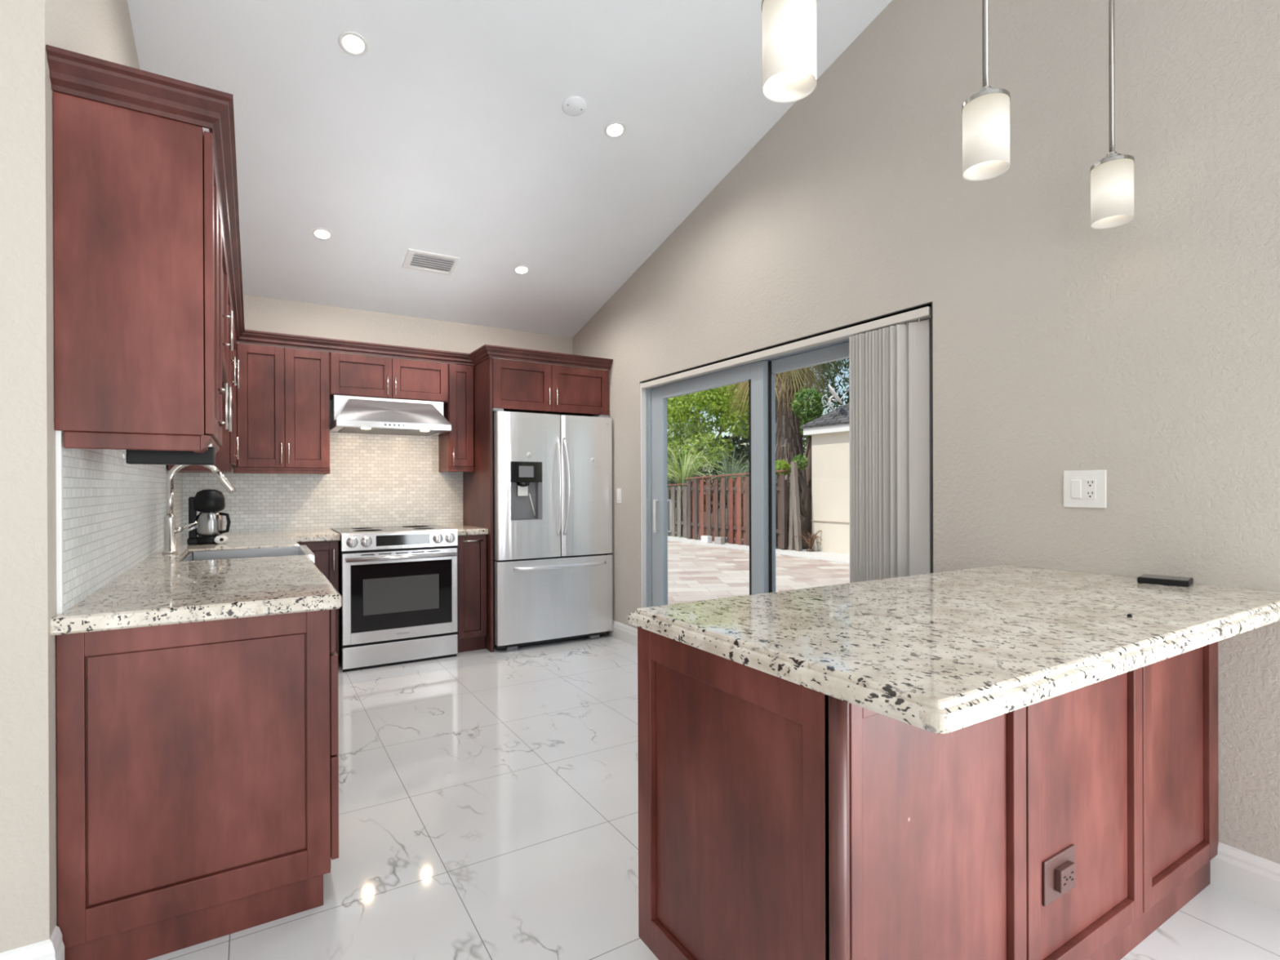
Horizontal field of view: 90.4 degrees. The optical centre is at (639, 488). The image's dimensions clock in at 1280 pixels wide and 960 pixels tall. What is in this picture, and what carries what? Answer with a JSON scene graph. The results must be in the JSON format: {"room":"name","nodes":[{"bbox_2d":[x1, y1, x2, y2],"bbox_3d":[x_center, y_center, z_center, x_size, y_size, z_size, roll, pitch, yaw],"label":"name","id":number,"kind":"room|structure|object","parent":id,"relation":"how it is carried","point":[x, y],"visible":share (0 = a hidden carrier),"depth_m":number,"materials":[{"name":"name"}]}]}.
{"room":"kitchen","nodes":[
{"label":"kitchen","id":0,"kind":"room"},
{"bbox_2d":[0,0,139,952],"bbox_3d":[-2.288,-0.486,2.867,0.100,3.410,3.297,0,0,-31],"label":"wall","id":1,"kind":"structure","parent":0,"point":[102,29],"depth_m":1.47,"materials":[{"name":"paint"}]},
{"bbox_2d":[55,430,63,614],"bbox_3d":[-1.423,0.063,1.558,0.011,0.490,0.018,0,0,-31],"label":"trim","id":2,"kind":"structure","parent":1,"relation":"attached to","point":[59,434],"depth_m":1.55,"materials":[{"name":"white paint"}]},
{"bbox_2d":[62,431,182,612],"bbox_3d":[-2.262,-0.096,2.931,0.008,0.810,3.199,0,0,-31],"label":"backsplash","id":3,"kind":"structure","parent":1,"relation":"attached to","point":[114,509],"depth_m":2.06,"materials":[{"name":"tile"}]},
{"bbox_2d":[53,91,231,456],"bbox_3d":[-1.415,-0.529,1.872,0.354,0.862,0.570,0,0,-31],"label":"upper cabinet","id":4,"kind":"object","parent":1,"relation":"attached to","point":[137,208],"visible":0.96,"depth_m":1.62,"materials":[{"name":"brown wood"}]},
{"bbox_2d":[121,443,214,465],"bbox_3d":[-1.322,-0.103,1.789,0.206,0.073,0.070,0,0,-31],"label":"light","id":5,"kind":"object","parent":4,"relation":"attached to","point":[132,456],"visible":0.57,"depth_m":1.77,"materials":[{"name":"black plastic"}]},
{"bbox_2d":[46,44,473,365],"bbox_3d":[-1.351,-1.003,3.253,1.587,0.080,3.155,0,0,-25],"label":"crown molding","id":6,"kind":"structure","parent":4,"relation":"attached to","point":[73,73],"depth_m":1.68,"materials":[{"name":"brown wood"}]},
{"bbox_2d":[168,322,238,473],"bbox_3d":[-2.701,-0.528,3.968,0.339,0.863,0.984,0,0,-31],"label":"upper cabinet","id":7,"kind":"object","parent":1,"relation":"attached to","point":[226,457],"visible":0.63,"depth_m":3.62,"materials":[{"name":"brown wood"}]},
{"bbox_2d":[221,213,233,382],"bbox_3d":[-1.729,-0.704,2.385,0.352,0.513,0.628,0,0,-31],"label":"upper cabinet","id":8,"kind":"object","parent":1,"relation":"attached to","point":[224,259],"visible":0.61,"depth_m":2.55,"materials":[{"name":"brown wood"}]},
{"bbox_2d":[222,271,239,408],"bbox_3d":[-2.166,-0.704,3.102,0.354,0.513,1.048,0,0,-31],"label":"upper cabinet","id":9,"kind":"object","parent":1,"relation":"attached to","point":[232,363],"visible":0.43,"depth_m":3.15,"materials":[{"name":"brown wood"}]},
{"bbox_2d":[240,294,573,366],"bbox_3d":[-1.849,-0.079,5.135,3.206,2.584,0.120,0,0,-31],"label":"wall","id":10,"kind":"structure","parent":0,"point":[260,313],"depth_m":4.96,"materials":[{"name":"paint"}]},
{"bbox_2d":[233,342,330,474],"bbox_3d":[-2.502,-0.530,4.447,0.576,0.862,0.356,0,0,-31],"label":"upper cabinet","id":11,"kind":"object","parent":10,"relation":"attached to","point":[283,393],"visible":0.97,"depth_m":4.33,"materials":[{"name":"brown wood"}]},
{"bbox_2d":[182,431,462,533],"bbox_3d":[-2.287,-0.190,4.793,1.904,0.990,0.008,0,0,-31],"label":"backsplash","id":12,"kind":"structure","parent":10,"relation":"attached to","point":[373,480],"depth_m":4.85,"materials":[{"name":"tile"}]},
{"bbox_2d":[329,351,448,404],"bbox_3d":[-1.903,-0.813,4.812,0.824,0.302,0.356,0,0,-31],"label":"upper cabinet","id":13,"kind":"object","parent":10,"relation":"attached to","point":[350,375],"visible":0.98,"depth_m":4.67,"materials":[{"name":"brown wood"}]},
{"bbox_2d":[329,395,451,435],"bbox_3d":[-1.864,-0.537,4.734,0.776,0.246,0.530,0,0,-31],"label":"range hood","id":14,"kind":"object","parent":10,"relation":"attached to","point":[348,414],"visible":0.94,"depth_m":4.58,"materials":[{"name":"metal"}]},
{"bbox_2d":[438,363,474,471],"bbox_3d":[-1.464,-0.547,5.080,0.198,0.838,0.356,0,0,-31],"label":"upper cabinet","id":15,"kind":"object","parent":10,"relation":"attached to","point":[455,446],"visible":0.98,"depth_m":4.97,"materials":[{"name":"brown wood"}]},
{"bbox_2d":[127,0,892,337],"bbox_3d":[-1.164,-2.154,0.045,7.316,1.640,9.527,0,0,-31],"label":"ceiling","id":16,"kind":"structure","parent":0,"point":[452,135],"depth_m":3.35,"materials":[{"name":"paint"}]},
{"bbox_2d":[311,227,333,239],"bbox_3d":[-1.980,-1.584,3.964,0.120,0.034,0.117,0,0,-31],"label":"recessed light","id":17,"kind":"object","parent":16,"relation":"in","point":[322,233],"visible":1,"depth_m":3.96,"materials":[{"name":"white paint"}]},
{"bbox_2d":[337,31,368,56],"bbox_3d":[-1.248,-1.935,2.770,0.120,0.034,0.117,0,0,-31],"label":"recessed light","id":18,"kind":"object","parent":16,"relation":"in","point":[353,43],"visible":1,"depth_m":2.77,"materials":[{"name":"white paint"}]},
{"bbox_2d":[401,248,459,275],"bbox_3d":[-1.449,-1.560,4.404,0.340,0.063,0.224,0,0,-31],"label":"ceiling vent","id":19,"kind":"object","parent":16,"relation":"in","point":[415,260],"visible":1,"depth_m":4.40,"materials":[{"name":"white metal"}]},
{"bbox_2d":[513,265,529,274],"bbox_3d":[-0.863,-1.591,4.636,0.120,0.034,0.117,0,0,-31],"label":"recessed light","id":20,"kind":"object","parent":16,"relation":"in","point":[519,269],"visible":1,"depth_m":4.63,"materials":[{"name":"white paint"}]},
{"bbox_2d":[562,95,586,115],"bbox_3d":[-0.335,-1.954,3.254,0.124,0.038,0.122,0,0,-31],"label":"cover plate","id":21,"kind":"object","parent":16,"relation":"attached to","point":[575,105],"visible":1,"depth_m":3.25,"materials":[{"name":"paint"}]},
{"bbox_2d":[604,120,626,137],"bbox_3d":[-0.135,-1.941,3.445,0.120,0.034,0.117,0,0,-31],"label":"recessed light","id":22,"kind":"object","parent":16,"relation":"in","point":[615,129],"visible":1,"depth_m":3.44,"materials":[{"name":"white paint"}]},
{"bbox_2d":[761,0,817,102],"bbox_3d":[0.313,-1.652,1.345,0.124,1.605,0.124,0,0,-31],"label":"pendant light","id":23,"kind":"object","parent":16,"relation":"hanging from","point":[788,26],"visible":1,"depth_m":1.31,"materials":[{"name":"white glass"}]},
{"bbox_2d":[961,0,1010,181],"bbox_3d":[0.927,-1.655,1.707,0.124,1.605,0.124,0,0,-31],"label":"pendant light","id":24,"kind":"object","parent":16,"relation":"hanging from","point":[986,113],"visible":1,"depth_m":1.67,"materials":[{"name":"beige glass"}]},
{"bbox_2d":[1089,0,1134,229],"bbox_3d":[1.514,-1.657,2.042,0.124,1.605,0.124,0,0,-31],"label":"pendant light","id":25,"kind":"object","parent":16,"relation":"hanging from","point":[1112,177],"visible":1,"depth_m":2.02,"materials":[{"name":"beige glass"}]},
{"bbox_2d":[147,634,1279,959],"bbox_3d":[-1.101,1.280,0.082,7.196,0.120,9.287,0,0,-31],"label":"floor","id":26,"kind":"structure","parent":0,"point":[488,801],"depth_m":2.27,"materials":[{"name":"tile"}]},
{"bbox_2d":[56,608,338,959],"bbox_3d":[-1.311,0.783,1.970,0.621,0.868,0.630,0,0,-31],"label":"base cabinet","id":27,"kind":"object","parent":26,"relation":"on","point":[197,762],"visible":0.84,"depth_m":1.69,"materials":[{"name":"brown wood"}]},
{"bbox_2d":[297,540,338,655],"bbox_3d":[-2.359,0.785,3.953,0.896,0.865,1.363,0,0,-31],"label":"base cabinet","id":28,"kind":"object","parent":26,"relation":"on","point":[326,553],"visible":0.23,"depth_m":4.20,"materials":[{"name":"brown wood"}]},
{"bbox_2d":[50,528,342,635],"bbox_3d":[-1.862,0.328,3.139,0.904,0.042,3.275,0,0,-31],"label":"countertop","id":29,"kind":"structure","parent":28,"relation":"on","point":[160,589],"depth_m":1.91,"materials":[{"name":"stone"}]},
{"bbox_2d":[161,464,235,553],"bbox_3d":[-2.126,0.084,3.071,0.297,0.448,0.066,0,0,-31],"label":"faucet","id":30,"kind":"object","parent":29,"relation":"on","point":[171,530],"visible":0.91,"depth_m":3.00,"materials":[{"name":"silver metal"}]},
{"bbox_2d":[186,488,231,544],"bbox_3d":[-2.392,0.157,3.530,0.204,0.302,0.169,0,0,-31],"label":"coffee maker","id":31,"kind":"object","parent":29,"relation":"on","point":[209,526],"visible":1,"depth_m":3.49,"materials":[{"name":"black plastic"}]},
{"bbox_2d":[179,545,314,562],"bbox_3d":[-1.884,0.433,3.068,0.516,0.248,0.598,0,0,-31],"label":"sink","id":32,"kind":"object","parent":29,"relation":"in","point":[300,549],"visible":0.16,"depth_m":3.28,"materials":[{"name":"metal"}]},
{"bbox_2d":[330,524,457,671],"bbox_3d":[-1.797,0.754,4.643,0.759,0.919,0.734,0,0,-31],"label":"range","id":33,"kind":"object","parent":26,"relation":"on","point":[397,584],"visible":1,"depth_m":4.37,"materials":[{"name":"grey metal"}]},
{"bbox_2d":[330,524,454,536],"bbox_3d":[-1.822,0.311,4.680,0.759,0.030,0.645,0,0,-31],"label":"cooktop","id":34,"kind":"object","parent":33,"relation":"in","point":[361,530],"depth_m":4.57,"materials":[{"name":"black glass"}]},
{"bbox_2d":[456,534,486,652],"bbox_3d":[-1.393,0.779,4.948,0.221,0.865,0.670,0,0,-31],"label":"base cabinet","id":35,"kind":"object","parent":26,"relation":"on","point":[471,633],"visible":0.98,"depth_m":4.71,"materials":[{"name":"brown wood"}]},
{"bbox_2d":[438,524,488,535],"bbox_3d":[-1.400,0.323,4.948,0.232,0.042,0.667,0,0,-31],"label":"countertop","id":36,"kind":"structure","parent":35,"relation":"on","point":[462,530],"depth_m":4.71,"materials":[{"name":"stone"}]},
{"bbox_2d":[458,344,613,652],"bbox_3d":[-0.867,0.083,5.215,1.062,2.254,0.764,0,0,-31],"label":"tall cabinet","id":37,"kind":"object","parent":26,"relation":"on","point":[510,385],"visible":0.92,"depth_m":4.90,"materials":[{"name":"brown wood"}]},
{"bbox_2d":[492,408,612,651],"bbox_3d":[-0.813,0.309,5.176,0.976,1.800,0.826,0,0,-31],"label":"refrigerator","id":38,"kind":"object","parent":26,"relation":"on","point":[553,506],"visible":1,"depth_m":4.86,"materials":[{"name":"grey metal"}]},
{"bbox_2d":[637,626,1218,959],"bbox_3d":[0.876,0.777,1.773,1.671,0.865,0.646,0,0,-31],"label":"base cabinet","id":39,"kind":"object","parent":26,"relation":"on","point":[780,819],"visible":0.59,"depth_m":1.35,"materials":[{"name":"brown wood"}]},
{"bbox_2d":[628,564,1279,733],"bbox_3d":[0.916,0.322,1.686,1.693,0.044,0.858,0,0,-31],"label":"countertop","id":40,"kind":"structure","parent":39,"relation":"on","point":[944,652],"depth_m":1.35,"materials":[{"name":"stone"}]},
{"bbox_2d":[1137,573,1193,586],"bbox_3d":[1.637,0.287,1.982,0.103,0.018,0.124,0,0,-43],"label":"box","id":41,"kind":"object","parent":40,"relation":"on","point":[1145,578],"visible":1,"depth_m":1.96,"materials":[{"name":"black plastic"}]},
{"bbox_2d":[1042,844,1075,906],"bbox_3d":[0.967,0.888,1.454,0.138,0.100,0.021,0,0,-31],"label":"power outlet","id":42,"kind":"object","parent":39,"relation":"attached to","point":[1058,870],"visible":1,"depth_m":1.44,"materials":[{"name":"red plastic"}]},
{"bbox_2d":[1054,860,1075,893],"bbox_3d":[0.973,0.889,1.454,0.064,0.050,0.015,0,0,-31],"label":"receptacle","id":43,"kind":"object","parent":42,"relation":"attached to","point":[1064,870],"depth_m":1.45,"materials":[{"name":"red plastic"}]},
{"bbox_2d":[573,0,1279,864],"bbox_3d":[1.883,-0.811,1.902,0.190,4.034,9.287,0,0,-31],"label":"wall","id":44,"kind":"structure","parent":0,"point":[1144,351],"depth_m":2.34,"materials":[{"name":"paint"}]},
{"bbox_2d":[616,488,621,503],"bbox_3d":[-0.170,0.062,5.084,0.012,0.120,0.070,0,0,-31],"label":"wall switch","id":45,"kind":"object","parent":44,"relation":"attached to","point":[618,490],"visible":1,"depth_m":5.08,"materials":[{"name":"white plastic"}]},
{"bbox_2d":[607,620,637,647],"bbox_3d":[-0.305,1.143,5.310,0.016,0.130,1.147,0,0,-31],"label":"baseboard","id":46,"kind":"structure","parent":44,"relation":"attached to","point":[622,632],"depth_m":5.00,"materials":[{"name":"white paint"}]},
{"bbox_2d":[640,382,646,608],"bbox_3d":[0.028,0.206,4.820,0.042,2.003,0.015,0,0,-31],"label":"trim","id":47,"kind":"structure","parent":44,"relation":"attached to","point":[642,391],"depth_m":4.81,"materials":[{"name":"white paint"}]},
{"bbox_2d":[640,306,931,582],"bbox_3d":[0.652,0.192,3.789,0.074,1.960,2.388,0,0,-31],"label":"vertical blinds","id":48,"kind":"object","parent":44,"relation":"attached to","point":[889,366],"visible":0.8,"depth_m":2.94,"materials":[{"name":"grey plastic"}]},
{"bbox_2d":[640,301,933,573],"bbox_3d":[0.658,0.201,3.794,0.061,2.011,2.426,0,0,-31],"label":"trim","id":49,"kind":"structure","parent":44,"relation":"attached to","point":[931,303],"depth_m":2.86,"materials":[{"name":"black metal"}]},
{"bbox_2d":[645,317,931,607],"bbox_3d":[0.724,0.205,3.837,0.151,2.003,2.416,0,0,-31],"label":"door","id":50,"kind":"structure","parent":44,"relation":"in","point":[760,375],"depth_m":3.83,"materials":[{"name":"white metal"}]},
{"bbox_2d":[1063,470,1106,508],"bbox_3d":[1.564,0.004,2.238,0.011,0.132,0.135,0,0,-31],"label":"wall switch","id":51,"kind":"object","parent":44,"relation":"attached to","point":[1082,488],"visible":1,"depth_m":2.23,"materials":[{"name":"white plastic"}]},
{"bbox_2d":[1084,479,1095,499],"bbox_3d":[1.573,0.004,2.220,0.003,0.069,0.033,0,0,-31],"label":"receptacle","id":52,"kind":"object","parent":51,"relation":"attached to","point":[1090,484],"depth_m":2.22,"materials":[{"name":"white plastic"}]},
{"bbox_2d":[1209,841,1279,911],"bbox_3d":[2.017,1.141,1.499,0.016,0.130,1.042,0,0,-31],"label":"baseboard","id":53,"kind":"structure","parent":44,"relation":"attached to","point":[1249,876],"depth_m":1.87,"materials":[{"name":"white paint"}]},
{"bbox_3d":[-3.202,-0.479,0.438,3.990,3.410,0.100,0,0,-31],"label":"wall","id":54,"kind":"structure","parent":0,"visible":0},
{"bbox_2d":[0,925,64,959],"bbox_3d":[-3.131,1.145,0.445,4.106,0.162,0.071,0,0,-31],"label":"baseboard","id":55,"kind":"structure","parent":54,"relation":"attached to","point":[53,948],"depth_m":1.48,"materials":[{"name":"white paint"}]},
{"label":"outside","id":56,"kind":"structure","parent":0,"visible":0},
{"bbox_2d":[675,500,742,538],"bbox_3d":[17.139,1.264,39.720,49.400,0.080,70.000,0,0,-31],"label":"ground","id":57,"kind":"structure","parent":56,"point":[675,500],"depth_m":25.57,"materials":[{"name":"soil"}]},
{"bbox_2d":[666,382,748,530],"bbox_3d":[1.790,-1.227,18.748,2.859,5.074,5.055,0,0,-23],"label":"leafy tree","id":58,"kind":"object","parent":57,"relation":"on","point":[679,408],"visible":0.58,"depth_m":18.08,"materials":[{"name":"green plant"}]},
{"bbox_2d":[666,429,812,530],"bbox_3d":[2.314,-0.291,20.482,2.215,3.222,11.453,0,0,-36],"label":"thicket","id":59,"kind":"object","parent":57,"relation":"on","point":[738,451],"visible":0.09,"depth_m":19.43,"materials":[{"name":"green plant"}]},
{"bbox_2d":[667,532,849,563],"bbox_3d":[3.604,1.345,12.736,1.800,0.110,30.000,0,0,-31],"label":"gravel bed","id":60,"kind":"object","parent":57,"relation":"on","point":[820,555],"visible":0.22,"depth_m":12.95,"materials":[{"name":"white gravel"}]},
{"bbox_2d":[667,483,687,537],"bbox_3d":[-0.082,0.585,18.634,0.130,1.414,5.110,0,0,-31],"label":"wooden fence","id":61,"kind":"object","parent":60,"relation":"on","point":[672,488],"visible":0.16,"depth_m":16.74,"materials":[{"name":"grey wood"}]},
{"bbox_2d":[666,440,746,535],"bbox_3d":[1.349,-0.008,17.446,3.731,2.593,4.254,0,0,7],"label":"plant","id":62,"kind":"object","parent":60,"relation":"on","point":[686,470],"visible":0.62,"depth_m":17.01,"materials":[{"name":"green plant"}]},
{"bbox_2d":[701,535,711,542],"bbox_3d":[1.573,1.213,15.069,0.130,0.160,0.260,0,0,-31],"label":"concrete block","id":63,"kind":"object","parent":60,"relation":"on","point":[704,539],"visible":1,"depth_m":14.98,"materials":[{"name":"white paint"}]},
{"bbox_2d":[714,536,724,544],"bbox_3d":[1.841,1.213,14.706,0.120,0.160,0.240,0,0,-31],"label":"concrete block","id":64,"kind":"object","parent":60,"relation":"on","point":[719,540],"visible":1,"depth_m":14.63,"materials":[{"name":"grey concrete"}]},
{"bbox_2d":[690,443,749,537],"bbox_3d":[2.438,0.030,16.644,2.324,2.513,2.028,0,0,-31],"label":"plant","id":65,"kind":"object","parent":60,"relation":"on","point":[725,466],"visible":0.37,"depth_m":16.31,"materials":[{"name":"green plant"}]},
{"bbox_2d":[685,469,787,550],"bbox_3d":[2.134,0.454,14.767,0.130,1.675,3.500,0,0,-31],"label":"wooden fence","id":66,"kind":"object","parent":60,"relation":"on","point":[781,488],"visible":0.71,"depth_m":14.79,"materials":[{"name":"brown wood"}]},
{"bbox_2d":[706,460,799,493],"bbox_3d":[2.533,0.265,15.268,2.025,2.047,1.680,0,0,39],"label":"plant","id":67,"kind":"object","parent":60,"relation":"on","point":[739,471],"visible":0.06,"depth_m":15.14,"materials":[{"name":"green plant"}]},
{"bbox_2d":[775,458,791,546],"bbox_3d":[3.097,0.348,13.946,0.482,1.977,0.487,0,0,-31],"label":"shrub","id":68,"kind":"object","parent":60,"relation":"on","point":[784,464],"visible":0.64,"depth_m":13.88,"materials":[{"name":"green plant"}]},
{"bbox_2d":[788,472,795,550],"bbox_3d":[3.187,0.485,13.266,0.145,1.609,0.100,0,0,-31],"label":"timber post","id":69,"kind":"object","parent":60,"relation":"on","point":[791,534],"visible":0.5,"depth_m":13.23,"materials":[{"name":"grey wood"}]},
{"bbox_2d":[791,462,802,551],"bbox_3d":[3.217,0.376,13.071,0.125,1.829,0.195,0,0,-31],"label":"timber post","id":70,"kind":"object","parent":60,"relation":"on","point":[797,521],"visible":1,"depth_m":13.04,"materials":[{"name":"grey wood"}]},
{"bbox_2d":[791,453,809,548],"bbox_3d":[3.421,0.296,13.494,0.378,2.076,0.513,0,0,44],"label":"shrub","id":71,"kind":"object","parent":60,"relation":"on","point":[804,500],"visible":0.77,"depth_m":13.51,"materials":[{"name":"green plant"}]},
{"bbox_2d":[790,530,822,551],"bbox_3d":[3.426,1.073,12.997,0.673,0.433,0.676,0,0,23],"label":"plant","id":72,"kind":"object","parent":60,"relation":"on","point":[811,539],"visible":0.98,"depth_m":12.92,"materials":[{"name":"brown plant"}]},
{"bbox_2d":[720,383,805,454],"bbox_3d":[3.588,-1.445,19.936,2.620,5.490,5.144,0,0,-21],"label":"leafy tree","id":73,"kind":"object","parent":57,"relation":"on","point":[735,424],"visible":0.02,"depth_m":19.13,"materials":[{"name":"green plant"}]},
{"bbox_2d":[725,358,848,536],"bbox_3d":[3.535,-1.774,16.220,3.654,6.137,3.328,0,0,-31],"label":"palm tree","id":74,"kind":"object","parent":57,"relation":"on","point":[788,439],"visible":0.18,"depth_m":15.63,"materials":[{"name":"green plant"}]},
{"bbox_2d":[790,386,825,538],"bbox_3d":[3.907,-0.531,14.734,0.821,3.689,0.775,0,0,-8],"label":"round tree","id":75,"kind":"object","parent":57,"relation":"on","point":[806,415],"visible":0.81,"depth_m":14.71,"materials":[{"name":"green plant"}]},
{"bbox_2d":[800,402,849,554],"bbox_3d":[9.368,-1.231,10.552,7.450,5.009,10.870,0,0,-31],"label":"neighbor house","id":76,"kind":"structure","parent":57,"relation":"on","point":[829,433],"depth_m":12.77,"materials":[{"name":"paint"}]},
{"bbox_2d":[822,384,848,415],"bbox_3d":[3.886,-1.761,12.622,0.466,0.625,0.435,0,0,-31],"label":"satellite dish","id":77,"kind":"object","parent":76,"relation":"on","point":[835,395],"visible":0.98,"depth_m":12.59,"materials":[{"name":"white paint"}]},
{"bbox_2d":[813,358,849,413],"bbox_3d":[7.000,-1.812,17.373,4.719,6.205,3.256,0,0,27],"label":"tree","id":78,"kind":"object","parent":57,"relation":"on","point":[842,364],"visible":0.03,"depth_m":17.69,"materials":[{"name":"green plant"}]},
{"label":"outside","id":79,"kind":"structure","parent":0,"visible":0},
{"bbox_2d":[667,540,849,604],"bbox_3d":[0.230,1.366,10.679,6.104,0.100,30.000,0,0,-31],"label":"patio","id":80,"kind":"structure","parent":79,"point":[695,572],"depth_m":9.80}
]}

